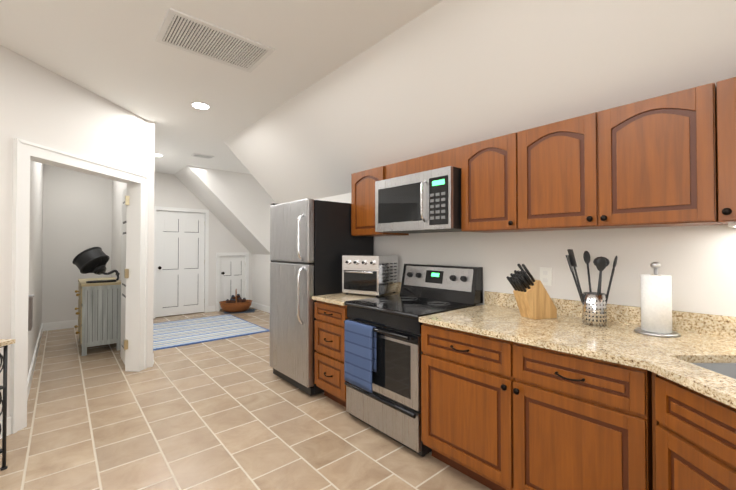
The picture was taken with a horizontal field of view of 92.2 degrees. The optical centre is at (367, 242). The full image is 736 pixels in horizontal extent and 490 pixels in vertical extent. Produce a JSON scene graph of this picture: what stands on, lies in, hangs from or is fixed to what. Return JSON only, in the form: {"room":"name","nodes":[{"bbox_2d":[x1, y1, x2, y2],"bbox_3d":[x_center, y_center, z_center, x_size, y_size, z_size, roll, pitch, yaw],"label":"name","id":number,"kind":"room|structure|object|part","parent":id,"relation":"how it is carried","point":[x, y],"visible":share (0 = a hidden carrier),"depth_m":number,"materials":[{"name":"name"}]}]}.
{"room":"kitchen","nodes":[
{"label":"kitchen","id":0,"kind":"room"},
{"bbox_2d":[27,161,42,377],"bbox_3d":[-3.995,0.016,4.168,0.120,2.800,4.050,1,-1,-41],"label":"wall","id":1,"kind":"structure","parent":0,"point":[36,229],"depth_m":4.22,"materials":[{"name":"white paint"}]},
{"bbox_2d":[28,295,34,330],"bbox_3d":[-3.130,0.646,3.288,0.044,0.316,0.200,1,-1,-41],"label":"vent","id":2,"kind":"object","parent":1,"relation":"hanging from","point":[30,311],"visible":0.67,"depth_m":3.21,"materials":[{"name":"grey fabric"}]},
{"bbox_2d":[27,323,43,400],"bbox_3d":[-3.976,1.354,4.232,0.016,0.125,3.950,1,-1,-41],"label":"baseboard","id":3,"kind":"structure","parent":1,"relation":"attached to","point":[32,367],"depth_m":3.94,"materials":[{"name":"white"}]},
{"bbox_2d":[0,45,145,420],"bbox_3d":[-2.717,-0.014,1.963,0.120,2.800,4.315,0,-1,4],"label":"wall","id":4,"kind":"structure","parent":0,"point":[41,105],"depth_m":2.86,"materials":[{"name":"white paint"}]},
{"bbox_2d":[0,353,153,438],"bbox_3d":[-2.648,1.323,1.949,0.016,0.125,4.331,0,-1,4],"label":"baseboard","id":5,"kind":"structure","parent":4,"relation":"attached to","point":[8,426],"depth_m":2.56,"materials":[{"name":"white"}]},
{"bbox_2d":[10,138,147,433],"bbox_3d":[-2.618,0.323,3.293,0.172,2.162,1.394,0,-1,4],"label":"trim","id":6,"kind":"structure","parent":4,"relation":"attached to","point":[25,152],"depth_m":2.90,"materials":[{"name":"white wood"}]},
{"bbox_2d":[120,187,128,363],"bbox_3d":[-2.825,0.387,4.112,0.070,2.033,0.640,1,-1,-41],"label":"door","id":7,"kind":"structure","parent":4,"relation":"attached to","point":[123,279],"depth_m":4.13,"materials":[{"name":"white wood"}]},
{"bbox_3d":[-2.644,0.330,3.876,0.035,1.679,0.045,1,-1,-41],"label":"trim of the closet hinges","id":8,"kind":"part","parent":7,"relation":"part of","materials":[{"name":"white wood"}]},
{"bbox_2d":[111,120,154,367],"bbox_3d":[-3.518,0.030,5.190,0.120,2.800,3.130,1,-1,-41],"label":"wall","id":9,"kind":"structure","parent":0,"point":[118,188],"depth_m":4.04,"materials":[{"name":"white paint"}]},
{"bbox_2d":[42,164,251,322],"bbox_3d":[-4.064,0.053,6.920,3.620,2.800,0.200,1,-1,-41],"label":"wall","id":10,"kind":"structure","parent":0,"point":[77,213],"depth_m":6.03,"materials":[{"name":"white paint"}]},
{"bbox_2d":[44,320,77,330],"bbox_3d":[-4.931,1.378,6.008,0.840,0.125,0.016,1,-1,-41],"label":"baseboard","id":11,"kind":"structure","parent":10,"relation":"attached to","point":[61,325],"depth_m":5.86,"materials":[{"name":"white wood"}]},
{"bbox_2d":[155,210,204,316],"bbox_3d":[-3.726,0.416,7.077,0.897,2.054,0.108,1,-1,-41],"label":"door","id":12,"kind":"structure","parent":10,"relation":"attached to","point":[180,260],"depth_m":7.07,"materials":[{"name":"white wood"}]},
{"bbox_2d":[153,206,248,318],"bbox_3d":[-3.438,0.389,7.392,1.890,2.140,0.140,1,-1,-41],"label":"door frame","id":13,"kind":"structure","parent":10,"relation":"attached to","point":[206,259],"depth_m":7.37,"materials":[{"name":"white wood"}]},
{"bbox_2d":[220,256,244,308],"bbox_3d":[-2.952,0.866,7.742,0.567,1.136,0.108,1,-1,-41],"label":"door","id":14,"kind":"structure","parent":10,"relation":"attached to","point":[232,274],"depth_m":7.74,"materials":[{"name":"white wood"}]},
{"bbox_2d":[0,0,441,173],"bbox_3d":[-1.618,-1.445,3.369,6.800,0.100,8.900,1,-1,-41],"label":"ceiling","id":15,"kind":"structure","parent":0,"point":[114,52],"depth_m":2.63,"materials":[{"name":"white paint"}]},
{"bbox_2d":[190,102,210,109],"bbox_3d":[-1.701,-1.387,3.601,0.190,0.007,0.190,1,-1,-41],"label":"recessed light","id":16,"kind":"object","parent":15,"relation":"in","point":[201,105],"visible":1,"depth_m":3.59,"materials":[{"name":"white"}]},
{"bbox_2d":[191,153,213,158],"bbox_3d":[-2.615,-1.356,5.602,0.300,0.015,0.180,1,-1,-41],"label":"ceiling vent","id":17,"kind":"object","parent":15,"relation":"in","point":[202,156],"visible":0.98,"depth_m":5.58,"materials":[{"name":"white metal"}]},
{"bbox_2d":[155,8,274,72],"bbox_3d":[-1.077,-1.400,2.515,0.680,0.011,0.440,1,-1,-41],"label":"ceiling vent","id":18,"kind":"object","parent":15,"relation":"in","point":[190,34],"visible":1,"depth_m":2.47,"materials":[{"name":"white metal"}]},
{"bbox_2d":[174,165,276,306],"bbox_3d":[-2.596,0.061,7.531,2.600,2.800,1.200,1,-1,-41],"label":"wall","id":19,"kind":"structure","parent":0,"point":[237,205],"depth_m":7.03,"materials":[{"name":"white paint"}]},
{"bbox_2d":[250,302,269,312],"bbox_3d":[-2.318,1.400,7.635,0.020,0.125,0.980,1,-1,-41],"label":"baseboard","id":20,"kind":"structure","parent":19,"relation":"attached to","point":[261,307],"depth_m":7.62,"materials":[{"name":"white wood"}]},
{"bbox_2d":[0,307,491,489],"bbox_3d":[-1.618,1.430,3.331,6.800,0.050,8.900,1,-1,-41],"label":"floor","id":21,"kind":"structure","parent":0,"point":[234,413],"depth_m":2.61,"materials":[{"name":"tile"}]},
{"bbox_2d":[0,339,14,470],"bbox_3d":[-2.428,0.979,1.719,0.450,0.807,0.995,0,-1,4],"label":"table","id":22,"kind":"object","parent":21,"relation":"on","point":[4,343],"visible":1,"depth_m":2.17,"materials":[{"name":"black metal"}]},
{"bbox_2d":[74,277,120,355],"bbox_3d":[-3.753,0.978,4.908,0.478,0.895,1.020,1,-1,-41],"label":"dresser","id":23,"kind":"object","parent":21,"relation":"on","point":[98,313],"visible":0.98,"depth_m":4.55,"materials":[{"name":"grey wood"}]},
{"bbox_2d":[72,247,119,282],"bbox_3d":[-3.622,0.293,4.725,0.496,0.468,0.389,1,-1,-41],"label":"lamp","id":24,"kind":"object","parent":23,"relation":"on","point":[95,260],"visible":1,"depth_m":4.62,"materials":[{"name":"black metal"}]},
{"bbox_2d":[153,314,269,350],"bbox_3d":[-2.834,1.433,5.863,1.720,0.010,1.860,1,-1,-41],"label":"rug","id":25,"kind":"object","parent":21,"relation":"on","point":[171,334],"visible":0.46,"depth_m":5.73,"materials":[{"name":"blue fabric"}]},
{"bbox_2d":[219,289,251,312],"bbox_3d":[-2.778,1.215,7.450,0.642,0.472,0.500,1,-1,-41],"label":"basket","id":26,"kind":"object","parent":21,"relation":"on","point":[235,307],"visible":0.9,"depth_m":7.28,"materials":[{"name":"wicker"}]},
{"bbox_2d":[226,294,245,302],"bbox_3d":[-2.779,1.203,7.455,0.377,0.236,0.248,1,-1,-41],"label":"pine cones","id":27,"kind":"object","parent":26,"relation":"in","point":[233,299],"visible":0.77,"depth_m":7.40,"materials":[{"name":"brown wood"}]},
{"bbox_2d":[223,309,255,313],"bbox_3d":[-2.704,1.456,7.484,0.600,0.008,0.400,0,-1,-13],"label":"door mat","id":28,"kind":"object","parent":21,"relation":"on","point":[250,311],"visible":0.5,"depth_m":7.34,"materials":[{"name":"grey fabric"}]},
{"bbox_2d":[270,198,373,395],"bbox_3d":[-0.515,0.491,3.698,0.848,1.798,0.770,1,-1,-41],"label":"fridge","id":29,"kind":"object","parent":21,"relation":"on","point":[335,240],"depth_m":3.36,"materials":[{"name":"silver metal"}]},
{"bbox_3d":[-0.765,0.457,3.481,0.070,1.700,0.770,1,-1,-41],"label":"fridge door","id":30,"kind":"part","parent":29,"relation":"part of","materials":[{"name":"silver metal"}]},
{"bbox_2d":[314,300,348,406],"bbox_3d":[-0.062,0.960,3.250,0.785,0.888,0.460,1,-1,-41],"label":"base cabinet","id":31,"kind":"object","parent":21,"relation":"on","point":[329,380],"visible":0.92,"depth_m":3.01,"materials":[{"name":"brown wood"}]},
{"bbox_2d":[312,282,401,305],"bbox_3d":[-0.057,0.449,3.254,0.782,0.130,0.470,1,-1,-41],"label":"countertop","id":32,"kind":"structure","parent":31,"relation":"on","point":[339,298],"depth_m":3.15,"materials":[{"name":"stone"}]},
{"bbox_2d":[342,255,397,296],"bbox_3d":[0.014,0.302,3.309,0.391,0.360,0.413,0,-1,32],"label":"toaster oven","id":33,"kind":"object","parent":32,"relation":"on","point":[377,275],"visible":1,"depth_m":3.17,"materials":[{"name":"silver metal"}]},
{"bbox_2d":[344,264,482,456],"bbox_3d":[0.335,0.794,2.763,0.803,1.205,0.768,1,-1,-41],"label":"stove","id":34,"kind":"object","parent":21,"relation":"on","point":[390,406],"visible":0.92,"depth_m":2.52,"materials":[{"name":"silver metal"}]},
{"bbox_2d":[344,320,376,392],"bbox_3d":[-0.063,0.829,2.622,0.050,0.462,0.321,1,-1,-41],"label":"towel","id":35,"kind":"object","parent":34,"relation":"hanging from","point":[360,352],"visible":1,"depth_m":2.59,"materials":[{"name":"blue fabric"}]},
{"bbox_2d":[421,323,514,489],"bbox_3d":[0.800,0.946,2.251,0.792,0.888,0.600,1,-1,-41],"label":"base cabinet","id":36,"kind":"object","parent":21,"relation":"on","point":[467,409],"visible":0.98,"depth_m":1.98,"materials":[{"name":"brown wood"}]},
{"bbox_2d":[513,342,652,489],"bbox_3d":[1.177,0.940,1.815,0.792,0.888,0.542,1,-1,-41],"label":"base cabinet","id":37,"kind":"object","parent":21,"relation":"on","point":[582,423],"visible":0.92,"depth_m":1.56,"materials":[{"name":"brown wood"}]},
{"bbox_2d":[419,291,735,358],"bbox_3d":[1.327,0.427,1.657,0.782,0.130,2.177,1,-1,-41],"label":"countertop","id":38,"kind":"structure","parent":37,"relation":"on","point":[707,338],"depth_m":1.91,"materials":[{"name":"stone"}]},
{"bbox_2d":[506,264,556,319],"bbox_3d":[1.011,0.300,2.200,0.287,0.336,0.110,0,-1,-16],"label":"knife block","id":39,"kind":"object","parent":38,"relation":"on","point":[534,301],"visible":1,"depth_m":2.16,"materials":[{"name":"brown wood"}]},
{"bbox_2d":[566,249,616,326],"bbox_3d":[1.256,0.253,2.011,0.166,0.425,0.251,1,-1,-41],"label":"utensil holder","id":40,"kind":"object","parent":38,"relation":"on","point":[594,308],"visible":1,"depth_m":1.97,"materials":[{"name":"silver metal"}]},
{"bbox_2d":[633,262,680,337],"bbox_3d":[1.473,0.281,1.810,0.190,0.363,0.190,1,-1,-41],"label":"paper towel holder","id":41,"kind":"object","parent":38,"relation":"on","point":[656,303],"visible":1,"depth_m":1.76,"materials":[{"name":"white paper"}]},
{"bbox_2d":[652,372,735,489],"bbox_3d":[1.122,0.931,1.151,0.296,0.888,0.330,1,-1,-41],"label":"base cabinet","id":42,"kind":"object","parent":21,"relation":"on","point":[693,440],"visible":0.94,"depth_m":1.07,"materials":[{"name":"brown wood"}]},
{"bbox_2d":[595,332,735,407],"bbox_3d":[0.998,0.413,0.616,1.080,0.130,1.032,1,-1,-41],"label":"countertop","id":43,"kind":"structure","parent":42,"relation":"on","point":[672,359],"depth_m":1.44,"materials":[{"name":"stone"}]},
{"bbox_2d":[692,363,735,378],"bbox_3d":[1.413,0.581,1.165,0.372,0.190,0.532,0,-1,0],"label":"sink basin","id":44,"kind":"object","parent":43,"relation":"in","point":[727,369],"visible":0.06,"depth_m":1.43,"materials":[{"name":"grey metal"}]},
{"bbox_2d":[224,0,735,316],"bbox_3d":[0.859,0.007,3.545,2.600,2.800,5.650,1,-1,-41],"label":"wall","id":45,"kind":"structure","parent":0,"point":[443,75],"depth_m":2.22,"materials":[{"name":"white paint"}]},
{"bbox_2d":[351,166,408,235],"bbox_3d":[0.097,-0.372,3.406,0.365,0.615,0.460,1,-1,-41],"label":"upper cabinet","id":46,"kind":"object","parent":45,"relation":"attached to","point":[362,203],"visible":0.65,"depth_m":3.33,"materials":[{"name":"brown wood"}]},
{"bbox_2d":[385,147,460,178],"bbox_3d":[0.531,-0.608,2.948,0.312,0.155,0.795,1,-1,-41],"label":"upper cabinet","id":47,"kind":"object","parent":45,"relation":"attached to","point":[446,158],"visible":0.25,"depth_m":2.80,"materials":[{"name":"brown wood"}]},
{"bbox_2d":[375,166,461,233],"bbox_3d":[0.463,-0.307,2.885,0.492,0.439,0.785,1,-1,-41],"label":"microwave","id":48,"kind":"object","parent":47,"relation":"attached to","point":[429,201],"visible":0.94,"depth_m":2.68,"materials":[{"name":"silver metal"}]},
{"bbox_2d":[461,132,534,232],"bbox_3d":[0.909,-0.385,2.469,0.365,0.615,0.410,1,-1,-41],"label":"upper cabinet","id":49,"kind":"object","parent":45,"relation":"attached to","point":[489,185],"visible":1,"depth_m":2.36,"materials":[{"name":"brown wood"}]},
{"bbox_2d":[540,267,551,285],"bbox_3d":[1.206,0.232,2.403,0.007,0.120,0.075,1,-1,-41],"label":"outlet","id":50,"kind":"object","parent":45,"relation":"attached to","point":[545,276],"visible":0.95,"depth_m":2.40,"materials":[{"name":"white plastic"}]},
{"bbox_2d":[518,83,722,230],"bbox_3d":[1.337,-0.391,1.976,0.365,0.615,0.885,1,-1,-41],"label":"upper cabinet","id":51,"kind":"object","parent":45,"relation":"attached to","point":[651,162],"visible":1,"depth_m":1.79,"materials":[{"name":"brown wood"}]},
{"bbox_2d":[716,77,735,224],"bbox_3d":[1.913,-0.400,1.311,0.365,0.615,0.865,1,-1,-41],"label":"upper cabinet","id":52,"kind":"object","parent":45,"relation":"attached to","point":[726,127],"visible":1,"depth_m":1.52,"materials":[{"name":"brown wood"}]},
{"bbox_2d":[728,222,735,227],"bbox_3d":[1.840,-0.080,1.452,0.180,0.020,0.500,1,-1,-41],"label":"light","id":53,"kind":"object","parent":52,"relation":"attached to","point":[732,224],"visible":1,"depth_m":1.58,"materials":[{"name":"white"}]}
]}

